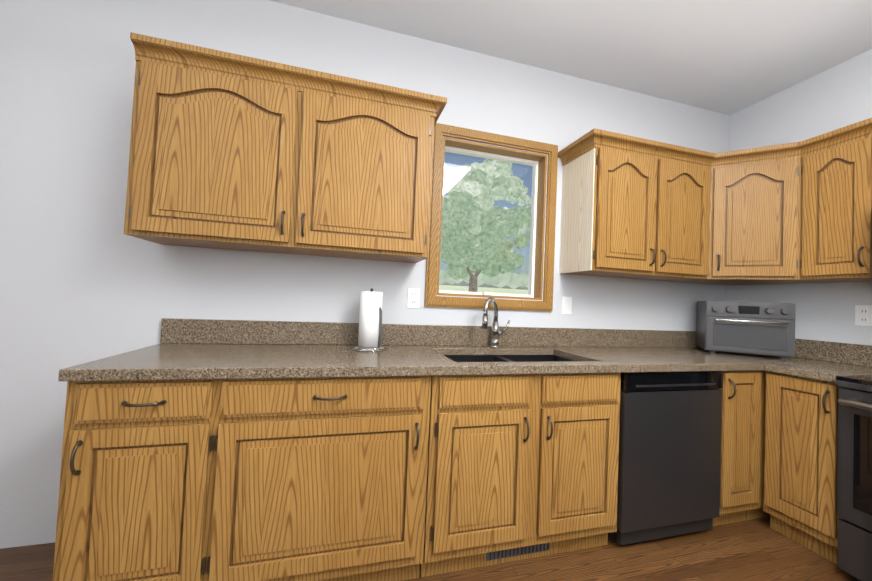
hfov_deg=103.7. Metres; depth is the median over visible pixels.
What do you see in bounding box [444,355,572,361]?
sink
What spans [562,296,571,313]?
light switch
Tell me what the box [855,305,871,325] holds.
outlet
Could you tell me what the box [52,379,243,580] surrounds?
base cabinet
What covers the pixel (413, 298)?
electrical outlet
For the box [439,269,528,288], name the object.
hedge
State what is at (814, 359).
countertop
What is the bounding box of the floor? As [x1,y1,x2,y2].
[0,516,856,580]
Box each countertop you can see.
[58,318,769,381]
[766,338,871,382]
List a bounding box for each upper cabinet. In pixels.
[124,32,319,255]
[312,72,439,262]
[559,128,667,279]
[648,140,715,283]
[711,142,799,285]
[792,118,871,282]
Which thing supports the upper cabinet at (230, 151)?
attached to the wall at (84, 278)
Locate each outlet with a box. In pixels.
[407,288,419,307]
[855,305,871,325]
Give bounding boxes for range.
[836,375,871,580]
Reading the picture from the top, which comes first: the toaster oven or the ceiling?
the ceiling
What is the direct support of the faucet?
on the countertop at (184, 349)
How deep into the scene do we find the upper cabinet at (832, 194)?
1.88 m
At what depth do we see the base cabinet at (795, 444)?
1.75 m
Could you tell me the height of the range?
1.225 m
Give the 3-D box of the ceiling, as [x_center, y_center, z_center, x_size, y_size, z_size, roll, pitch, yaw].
[0.673,-1.618,-0.625,8.600,0.100,6.000,3,-2,-15]
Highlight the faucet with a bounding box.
[482,297,509,347]
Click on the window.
(538, 257)
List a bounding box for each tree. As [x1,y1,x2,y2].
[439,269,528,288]
[440,159,530,291]
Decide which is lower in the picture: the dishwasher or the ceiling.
the dishwasher
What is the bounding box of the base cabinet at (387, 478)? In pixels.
[232,375,443,580]
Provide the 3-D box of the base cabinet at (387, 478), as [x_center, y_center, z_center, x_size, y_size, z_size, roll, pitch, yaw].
[-0.516,0.771,1.588,0.886,0.876,0.619,3,-2,-15]
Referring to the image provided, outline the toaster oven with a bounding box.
[696,301,795,359]
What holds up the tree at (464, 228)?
on the lawn
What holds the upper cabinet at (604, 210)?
attached to the wall at (84, 278)
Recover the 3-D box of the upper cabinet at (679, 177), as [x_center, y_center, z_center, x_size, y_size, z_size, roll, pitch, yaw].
[1.533,-0.488,2.297,0.573,0.810,0.374,3,-2,-15]
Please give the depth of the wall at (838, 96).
2.20 m
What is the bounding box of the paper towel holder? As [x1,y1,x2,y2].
[350,288,387,351]
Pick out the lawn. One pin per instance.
(502, 290)
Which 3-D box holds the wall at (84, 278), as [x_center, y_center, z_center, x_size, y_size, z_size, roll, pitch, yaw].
[-0.843,-0.178,1.921,6.760,2.760,0.160,3,-2,-15]
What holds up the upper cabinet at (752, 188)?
attached to the wall at (84, 278)
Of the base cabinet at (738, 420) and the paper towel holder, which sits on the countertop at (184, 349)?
the paper towel holder
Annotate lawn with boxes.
[439,285,527,294]
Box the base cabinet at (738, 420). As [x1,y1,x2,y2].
[713,370,755,525]
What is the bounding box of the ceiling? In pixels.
[269,0,871,114]
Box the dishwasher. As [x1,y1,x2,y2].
[608,371,722,544]
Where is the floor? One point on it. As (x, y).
(758, 549)
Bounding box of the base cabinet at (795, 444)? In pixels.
[752,370,841,564]
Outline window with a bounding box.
[424,123,557,310]
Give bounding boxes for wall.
[0,0,728,548]
[726,49,871,344]
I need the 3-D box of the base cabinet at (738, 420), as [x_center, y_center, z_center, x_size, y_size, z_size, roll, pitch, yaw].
[1.579,0.879,2.160,0.284,0.876,0.619,3,-2,-15]
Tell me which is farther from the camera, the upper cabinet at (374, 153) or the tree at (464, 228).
the tree at (464, 228)
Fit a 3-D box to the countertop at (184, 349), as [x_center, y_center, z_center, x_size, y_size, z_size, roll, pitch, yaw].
[0.542,0.305,1.865,3.747,0.160,0.660,3,-2,-15]

